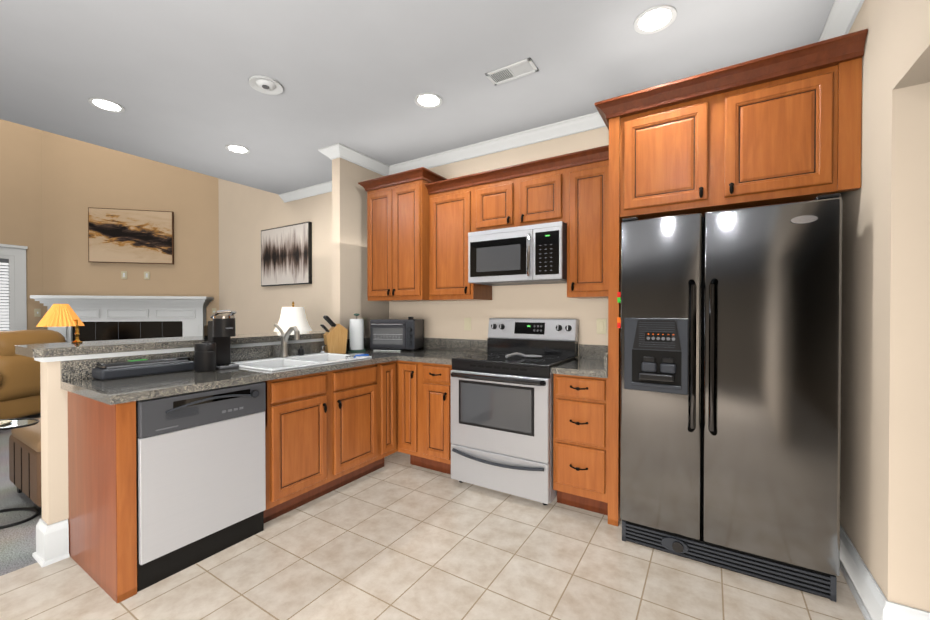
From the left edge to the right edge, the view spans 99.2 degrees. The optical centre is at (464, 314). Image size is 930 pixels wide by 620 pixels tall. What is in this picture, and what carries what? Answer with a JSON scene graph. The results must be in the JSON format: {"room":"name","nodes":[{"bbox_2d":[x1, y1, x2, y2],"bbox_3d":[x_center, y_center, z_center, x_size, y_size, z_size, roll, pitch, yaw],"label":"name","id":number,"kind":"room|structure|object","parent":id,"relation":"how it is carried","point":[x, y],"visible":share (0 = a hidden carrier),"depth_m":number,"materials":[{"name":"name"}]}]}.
{"room":"kitchen","nodes":[
{"label":"kitchen","id":0,"kind":"room"},
{"bbox_2d":[0,119,42,329],"bbox_3d":[-7.051,-1.356,3.511,0.140,5.200,4.770,0,1,32],"label":"wall","id":1,"kind":"structure","parent":0,"point":[20,185],"depth_m":5.28,"materials":[{"name":"beige paint"}]},
{"bbox_2d":[0,244,27,330],"bbox_3d":[-6.101,0.010,4.886,0.034,1.845,0.954,0,1,32],"label":"window","id":2,"kind":"structure","parent":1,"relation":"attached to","point":[13,310],"depth_m":5.18,"materials":[{"name":"white"}]},
{"bbox_2d":[34,309,40,316],"bbox_3d":[-5.811,-0.032,5.376,0.011,0.110,0.060,0,1,32],"label":"outlet","id":3,"kind":"object","parent":1,"relation":"attached to","point":[37,312],"depth_m":5.38,"materials":[{"name":"beige plastic"}]},
{"bbox_2d":[42,130,218,329],"bbox_3d":[-4.756,-1.375,5.731,2.214,5.200,0.140,0,0,-13],"label":"wall","id":4,"kind":"structure","parent":0,"point":[79,177],"depth_m":5.62,"materials":[{"name":"beige paint"}]},
{"bbox_2d":[30,295,213,341],"bbox_3d":[-4.701,0.482,5.454,2.060,1.490,0.447,0,0,-13],"label":"fireplace mantel","id":5,"kind":"object","parent":4,"relation":"attached to","point":[102,318],"depth_m":5.55,"materials":[{"name":"white wood"}]},
{"bbox_2d":[121,271,126,278],"bbox_3d":[-4.858,-0.569,5.635,0.070,0.110,0.008,0,0,-13],"label":"outlet","id":6,"kind":"object","parent":4,"relation":"attached to","point":[123,273],"depth_m":5.63,"materials":[{"name":"beige plastic"}]},
{"bbox_2d":[88,207,173,263],"bbox_3d":[-4.747,-1.119,5.639,1.030,0.760,0.038,0,0,-13],"label":"artwork","id":7,"kind":"object","parent":4,"relation":"attached to","point":[130,236],"visible":0.89,"depth_m":5.62,"materials":[{"name":"brown wood"}]},
{"bbox_2d":[144,272,149,278],"bbox_3d":[-4.586,-0.569,5.699,0.070,0.110,0.008,0,0,-13],"label":"outlet","id":8,"kind":"object","parent":4,"relation":"attached to","point":[146,274],"depth_m":5.70,"materials":[{"name":"beige plastic"}]},
{"bbox_2d":[40,158,388,524],"bbox_3d":[-1.504,-0.128,3.095,0.120,2.750,2.510,0,1,32],"label":"wall","id":9,"kind":"structure","parent":0,"point":[349,248],"depth_m":3.60,"materials":[{"name":"beige paint"}]},
{"bbox_2d":[32,518,68,561],"bbox_3d":[-1.580,1.152,3.107,0.049,0.190,2.490,0,1,32],"label":"baseboard","id":10,"kind":"structure","parent":9,"relation":"attached to","point":[52,547],"depth_m":2.02,"materials":[{"name":"white wood"}]},
{"bbox_2d":[15,331,325,361],"bbox_3d":[-1.804,0.194,2.875,0.465,0.070,1.915,0,1,32],"label":"countertop","id":11,"kind":"structure","parent":9,"relation":"on","point":[52,352],"depth_m":2.33,"materials":[{"name":"stone"}]},
{"bbox_2d":[36,304,84,342],"bbox_3d":[-2.372,0.049,2.323,0.202,0.228,0.201,0,1,32],"label":"lamp","id":12,"kind":"object","parent":11,"relation":"on","point":[59,315],"visible":1,"depth_m":2.28,"materials":[{"name":"yellow fabric"}]},
{"bbox_2d":[318,147,330,159],"bbox_3d":[-1.135,-1.467,3.839,0.089,0.085,0.620,0,1,32],"label":"crown molding","id":13,"kind":"structure","parent":9,"relation":"attached to","point":[323,150],"depth_m":3.59,"materials":[{"name":"white wood"}]},
{"bbox_2d":[327,143,390,175],"bbox_3d":[-0.981,-1.466,3.743,0.095,0.085,0.620,0,1,32],"label":"crown molding","id":14,"kind":"structure","parent":9,"relation":"attached to","point":[338,150],"depth_m":3.69,"materials":[{"name":"white wood"}]},
{"bbox_2d":[362,317,366,328],"bbox_3d":[-0.971,0.079,3.832,0.009,0.115,0.070,0,1,32],"label":"electrical outlet plate","id":15,"kind":"object","parent":9,"relation":"attached to","point":[365,318],"depth_m":3.84,"materials":[{"name":"black plastic"}]},
{"bbox_2d":[218,126,608,357],"bbox_3d":[-0.776,-1.362,4.193,7.150,5.200,0.140,0,1,32],"label":"wall","id":16,"kind":"structure","parent":0,"point":[247,214],"depth_m":4.65,"materials":[{"name":"beige paint"}]},
{"bbox_2d":[261,222,311,286],"bbox_3d":[-2.282,-0.750,5.019,0.995,0.742,0.043,0,1,32],"label":"picture","id":17,"kind":"object","parent":16,"relation":"attached to","point":[286,255],"visible":1,"depth_m":4.96,"materials":[{"name":"black"}]},
{"bbox_2d":[279,181,331,202],"bbox_3d":[-1.614,-1.473,4.579,1.677,0.085,0.086,0,1,32],"label":"crown molding","id":18,"kind":"structure","parent":16,"relation":"attached to","point":[326,187],"depth_m":4.75,"materials":[{"name":"white"}]},
{"bbox_2d":[362,169,445,301],"bbox_3d":[-0.531,-0.680,3.697,0.644,1.096,0.449,0,1,32],"label":"upper cabinet","id":19,"kind":"object","parent":16,"relation":"attached to","point":[422,222],"depth_m":3.47,"materials":[{"name":"brown wood"}]},
{"bbox_2d":[430,174,491,300],"bbox_3d":[-0.040,-0.626,3.453,0.443,0.991,0.348,0,1,32],"label":"upper cabinet","id":20,"kind":"object","parent":16,"relation":"attached to","point":[451,200],"depth_m":3.30,"materials":[{"name":"brown wood"}]},
{"bbox_2d":[464,318,470,329],"bbox_3d":[0.024,0.083,3.621,0.072,0.116,0.009,0,1,32],"label":"electrical outlet plate","id":21,"kind":"object","parent":16,"relation":"attached to","point":[467,321],"depth_m":3.62,"materials":[{"name":"beige plastic"}]},
{"bbox_2d":[474,165,517,231],"bbox_3d":[0.311,-0.889,3.233,0.385,0.461,0.348,0,1,32],"label":"upper cabinet","id":22,"kind":"object","parent":16,"relation":"attached to","point":[496,190],"depth_m":3.07,"materials":[{"name":"brown wood"}]},
{"bbox_2d":[391,112,605,174],"bbox_3d":[0.597,-1.461,3.209,3.321,0.085,0.086,0,1,32],"label":"crown molding","id":23,"kind":"structure","parent":16,"relation":"attached to","point":[591,121],"depth_m":3.35,"materials":[{"name":"white wood"}]},
{"bbox_2d":[518,154,565,225],"bbox_3d":[0.639,-0.887,3.030,0.386,0.461,0.348,0,1,32],"label":"upper cabinet","id":24,"kind":"object","parent":16,"relation":"attached to","point":[542,182],"depth_m":2.87,"materials":[{"name":"brown wood"}]},
{"bbox_2d":[468,221,566,285],"bbox_3d":[0.443,-0.449,3.083,0.756,0.401,0.467,0,1,32],"label":"microwave","id":25,"kind":"object","parent":24,"relation":"attached to","point":[529,254],"visible":0.98,"depth_m":2.90,"materials":[{"name":"grey metal"}]},
{"bbox_2d":[566,145,608,298],"bbox_3d":[0.949,-0.621,2.840,0.342,0.991,0.348,0,1,32],"label":"upper cabinet","id":26,"kind":"object","parent":16,"relation":"attached to","point":[587,171],"depth_m":2.71,"materials":[{"name":"brown wood"}]},
{"bbox_2d":[597,319,605,333],"bbox_3d":[1.034,0.086,2.995,0.072,0.116,0.009,0,1,32],"label":"electrical outlet plate","id":27,"kind":"object","parent":16,"relation":"attached to","point":[601,326],"depth_m":2.99,"materials":[{"name":"beige plastic"}]},
{"bbox_2d":[0,0,834,193],"bbox_3d":[-1.001,-2.700,1.027,6.450,2.430,6.940,0,1,32],"label":"ceiling","id":28,"kind":"structure","parent":0,"point":[171,77],"depth_m":2.37,"materials":[{"name":"paint"}]},
{"bbox_2d":[88,98,124,112],"bbox_3d":[-2.558,-1.498,2.825,0.195,0.006,0.195,0,1,26],"label":"recessed light","id":29,"kind":"object","parent":28,"relation":"in","point":[104,104],"depth_m":2.82,"materials":[{"name":"white"}]},
{"bbox_2d":[225,144,249,153],"bbox_3d":[-2.062,-1.504,3.588,0.195,0.006,0.195,0,1,26],"label":"recessed light","id":30,"kind":"object","parent":28,"relation":"in","point":[239,149],"depth_m":3.59,"materials":[{"name":"white"}]},
{"bbox_2d":[249,75,282,94],"bbox_3d":[-1.292,-1.485,2.570,0.199,0.026,0.199,0,1,26],"label":"smoke detector","id":31,"kind":"object","parent":28,"relation":"in","point":[263,84],"depth_m":2.55,"materials":[{"name":"white plastic"}]},
{"bbox_2d":[414,93,441,107],"bbox_3d":[-0.256,-1.497,2.763,0.195,0.006,0.195,0,1,26],"label":"recessed light","id":32,"kind":"object","parent":28,"relation":"in","point":[425,100],"depth_m":2.76,"materials":[{"name":"white"}]},
{"bbox_2d":[485,58,538,85],"bbox_3d":[0.287,-1.492,2.433,0.300,0.008,0.140,0,1,32],"label":"ceiling vent","id":33,"kind":"object","parent":28,"relation":"in","point":[519,69],"visible":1,"depth_m":2.43,"materials":[{"name":"white"}]},
{"bbox_2d":[634,5,676,33],"bbox_3d":[0.960,-1.491,1.998,0.195,0.006,0.195,0,1,26],"label":"recessed light","id":34,"kind":"object","parent":28,"relation":"in","point":[655,19],"depth_m":1.99,"materials":[{"name":"white"}]},
{"bbox_2d":[0,413,864,619],"bbox_3d":[-2.498,1.316,2.035,9.780,0.120,7.020,0,1,32],"label":"floor","id":35,"kind":"structure","parent":0,"point":[398,536],"depth_m":1.92,"materials":[{"name":"tile"}]},
{"bbox_2d":[0,418,39,528],"bbox_3d":[-2.830,0.901,2.410,0.345,0.704,0.306,0,1,32],"label":"side table","id":36,"kind":"object","parent":35,"relation":"on","point":[15,423],"visible":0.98,"depth_m":2.44,"materials":[{"name":"black metal"}]},
{"bbox_2d":[0,420,11,424],"bbox_3d":[-2.846,0.660,2.416,0.104,0.012,0.104,0,1,32],"label":"coaster","id":37,"kind":"object","parent":36,"relation":"on","point":[3,422],"visible":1,"depth_m":2.43,"materials":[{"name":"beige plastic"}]},
{"bbox_2d":[9,417,41,506],"bbox_3d":[-2.697,0.996,2.919,0.753,0.505,0.783,0,1,32],"label":"ottoman","id":38,"kind":"object","parent":35,"relation":"on","point":[25,460],"visible":0.31,"depth_m":2.55,"materials":[{"name":"brown fabric"}]},
{"bbox_2d":[0,329,65,419],"bbox_3d":[-5.341,0.705,4.539,1.177,1.060,1.240,0,0,4],"label":"recliner","id":39,"kind":"object","parent":35,"relation":"on","point":[20,392],"visible":0.42,"depth_m":4.35,"materials":[{"name":"brown leather"}]},
{"bbox_2d":[136,381,265,591],"bbox_3d":[-1.550,0.820,2.183,0.630,0.870,0.596,0,1,32],"label":"dishwasher","id":40,"kind":"object","parent":35,"relation":"on","point":[200,479],"visible":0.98,"depth_m":1.98,"materials":[{"name":"white metal"}]},
{"bbox_2d":[264,388,379,522],"bbox_3d":[-1.170,0.949,2.843,0.621,0.600,0.913,0,1,32],"label":"base cabinet","id":41,"kind":"object","parent":35,"relation":"on","point":[326,432],"depth_m":2.59,"materials":[{"name":"brown wood"}]},
{"bbox_2d":[324,361,395,467],"bbox_3d":[-0.878,0.808,3.313,0.621,0.874,0.197,0,1,32],"label":"base cabinet","id":42,"kind":"object","parent":35,"relation":"on","point":[379,379],"depth_m":3.10,"materials":[{"name":"brown wood"}]},
{"bbox_2d":[396,360,419,465],"bbox_3d":[-0.301,0.807,3.461,0.246,0.874,0.628,0,1,32],"label":"base cabinet","id":43,"kind":"object","parent":35,"relation":"on","point":[407,372],"depth_m":3.20,"materials":[{"name":"brown wood"}]},
{"bbox_2d":[60,337,399,404],"bbox_3d":[-1.146,0.301,2.904,0.690,0.144,2.460,0,1,32],"label":"countertop","id":44,"kind":"structure","parent":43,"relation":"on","point":[79,379],"depth_m":2.15,"materials":[{"name":"stone"}]},
{"bbox_2d":[92,356,193,379],"bbox_3d":[-1.826,0.297,2.269,0.155,0.084,0.440,0,1,32],"label":"tray","id":45,"kind":"object","parent":44,"relation":"on","point":[123,369],"visible":0.96,"depth_m":2.20,"materials":[{"name":"grey plastic"}]},
{"bbox_2d":[194,341,215,371],"bbox_3d":[-1.570,0.249,2.393,0.111,0.177,0.111,0,1,32],"label":"canister","id":46,"kind":"object","parent":44,"relation":"on","point":[205,356],"visible":1,"depth_m":2.35,"materials":[{"name":"black plastic"}]},
{"bbox_2d":[204,310,238,369],"bbox_3d":[-1.564,0.151,2.535,0.231,0.371,0.124,0,1,32],"label":"coffee maker","id":47,"kind":"object","parent":44,"relation":"on","point":[220,331],"visible":0.94,"depth_m":2.50,"materials":[{"name":"grey plastic"}]},
{"bbox_2d":[274,323,299,357],"bbox_3d":[-1.333,0.191,2.960,0.204,0.258,0.091,0,1,32],"label":"faucet","id":48,"kind":"object","parent":44,"relation":"on","point":[284,344],"visible":1,"depth_m":2.98,"materials":[{"name":"silver metal"}]},
{"bbox_2d":[231,353,371,370],"bbox_3d":[-1.173,0.416,2.857,0.558,0.189,0.825,0,1,32],"label":"sink","id":49,"kind":"object","parent":44,"relation":"in","point":[286,363],"visible":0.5,"depth_m":2.87,"materials":[{"name":"white ceramic"}]},
{"bbox_2d":[298,346,303,355],"bbox_3d":[-1.297,0.281,3.129,0.048,0.075,0.047,0,1,32],"label":"soap pump","id":50,"kind":"object","parent":49,"relation":"on","point":[301,351],"visible":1,"depth_m":3.11,"materials":[{"name":"black plastic"}]},
{"bbox_2d":[320,345,326,352],"bbox_3d":[-1.180,0.282,3.298,0.067,0.070,0.044,0,1,32],"label":"soap dispenser","id":51,"kind":"object","parent":49,"relation":"on","point":[322,350],"visible":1,"depth_m":3.29,"materials":[{"name":"silver metal"}]},
{"bbox_2d":[346,354,368,358],"bbox_3d":[-0.824,0.346,3.005,0.108,0.092,0.158,0,1,32],"label":"dish brush","id":52,"kind":"object","parent":49,"relation":"in","point":[357,355],"visible":0.33,"depth_m":3.01,"materials":[{"name":"blue plastic"}]},
{"bbox_2d":[320,315,347,353],"bbox_3d":[-1.123,0.166,3.387,0.208,0.325,0.110,0,1,-33],"label":"knife block","id":53,"kind":"object","parent":44,"relation":"on","point":[335,337],"visible":1,"depth_m":3.35,"materials":[{"name":"brown wood"}]},
{"bbox_2d":[347,313,365,351],"bbox_3d":[-0.986,0.156,3.600,0.170,0.342,0.170,0,1,32],"label":"paper towel","id":54,"kind":"object","parent":44,"relation":"on","point":[356,335],"visible":1,"depth_m":3.55,"materials":[{"name":"white paper"}]},
{"bbox_2d":[370,317,423,350],"bbox_3d":[-0.642,0.171,3.726,0.430,0.311,0.335,0,0,10],"label":"toaster oven","id":55,"kind":"object","parent":44,"relation":"on","point":[398,334],"visible":1,"depth_m":3.59,"materials":[{"name":"grey metal"}]},
{"bbox_2d":[400,337,486,364],"bbox_3d":[-0.151,0.297,3.356,0.525,0.144,0.643,0,1,32],"label":"countertop","id":56,"kind":"structure","parent":43,"relation":"on","point":[434,350],"depth_m":3.55,"materials":[{"name":"stone"}]},
{"bbox_2d":[420,362,451,474],"bbox_3d":[-0.061,0.808,3.312,0.320,0.874,0.628,0,1,32],"label":"base cabinet","id":57,"kind":"object","parent":35,"relation":"on","point":[435,379],"depth_m":3.06,"materials":[{"name":"brown wood"}]},
{"bbox_2d":[451,318,578,504],"bbox_3d":[0.372,0.639,2.977,0.764,1.218,0.730,0,1,32],"label":"range","id":58,"kind":"object","parent":35,"relation":"on","point":[501,422],"visible":0.96,"depth_m":2.74,"materials":[{"name":"silver metal"}]},
{"bbox_2d":[505,352,541,357],"bbox_3d":[0.444,0.295,2.899,0.212,0.038,0.248,0,1,32],"label":"spoon rest","id":59,"kind":"object","parent":58,"relation":"on","point":[522,355],"visible":0.98,"depth_m":2.91,"materials":[{"name":"silver metal"}]},
{"bbox_2d":[553,374,607,515],"bbox_3d":[0.874,0.813,2.733,0.344,0.874,0.628,0,1,32],"label":"base cabinet","id":60,"kind":"object","parent":35,"relation":"on","point":[580,403],"depth_m":2.47,"materials":[{"name":"brown wood"}]},
{"bbox_2d":[551,344,607,377],"bbox_3d":[0.871,0.303,2.722,0.347,0.144,0.643,0,1,32],"label":"countertop","id":61,"kind":"structure","parent":60,"relation":"on","point":[592,361],"depth_m":2.63,"materials":[{"name":"stone"}]},
{"bbox_2d":[620,193,842,601],"bbox_3d":[1.423,0.358,2.239,0.906,1.784,0.810,0,1,32],"label":"fridge","id":62,"kind":"object","parent":35,"relation":"on","point":[730,397],"visible":1,"depth_m":1.90,"materials":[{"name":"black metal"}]},
{"bbox_2d":[617,292,620,327],"bbox_3d":[0.895,-0.028,2.276,0.026,0.205,0.047,0,1,32],"label":"fridge magnets","id":63,"kind":"object","parent":62,"relation":"attached to","point":[618,301],"visible":0.56,"depth_m":2.26,"materials":[{"name":"red plastic"}]},
{"bbox_2d":[595,29,867,525],"bbox_3d":[1.442,0.001,2.333,1.162,2.505,0.698,0,1,32],"label":"cabinet","id":64,"kind":"object","parent":35,"relation":"on","point":[780,127],"visible":0.98,"depth_m":2.04,"materials":[{"name":"brown wood"}]},
{"bbox_3d":[-1.775,0.869,4.071,0.500,0.740,0.650,0,1,32],"label":"console table","id":65,"kind":"object","parent":35,"relation":"on","visible":0},
{"bbox_2d":[274,302,311,331],"bbox_3d":[-1.769,0.177,4.074,0.370,0.642,0.370,0,1,32],"label":"lamp","id":66,"kind":"object","parent":65,"relation":"on","point":[292,316],"visible":0.52,"depth_m":3.97,"materials":[{"name":"white fabric"}]},
{"bbox_2d":[835,0,929,611],"bbox_3d":[0.579,-0.099,-0.283,0.120,2.750,6.340,0,1,32],"label":"wall","id":67,"kind":"structure","parent":0,"point":[885,448],"depth_m":1.50,"materials":[{"name":"beige paint"}]},
{"bbox_2d":[818,0,863,41],"bbox_3d":[0.455,-1.432,-0.300,0.086,0.085,6.201,0,1,32],"label":"crown molding","id":68,"kind":"structure","parent":67,"relation":"attached to","point":[842,16],"depth_m":1.93,"materials":[{"name":"white wood"}]},
{"bbox_2d":[840,524,903,619],"bbox_3d":[1.846,1.172,1.906,0.039,0.170,0.980,0,1,32],"label":"baseboard","id":69,"kind":"structure","parent":67,"relation":"attached to","point":[869,597],"depth_m":1.69,"materials":[{"name":"white wood"}]},
{"bbox_2d":[904,605,929,619],"bbox_3d":[2.130,1.171,2.108,0.051,0.170,1.621,0,1,32],"label":"baseboard","id":70,"kind":"structure","parent":67,"relation":"attached to","point":[910,613],"depth_m":1.46,"materials":[{"name":"white wood"}]}
]}

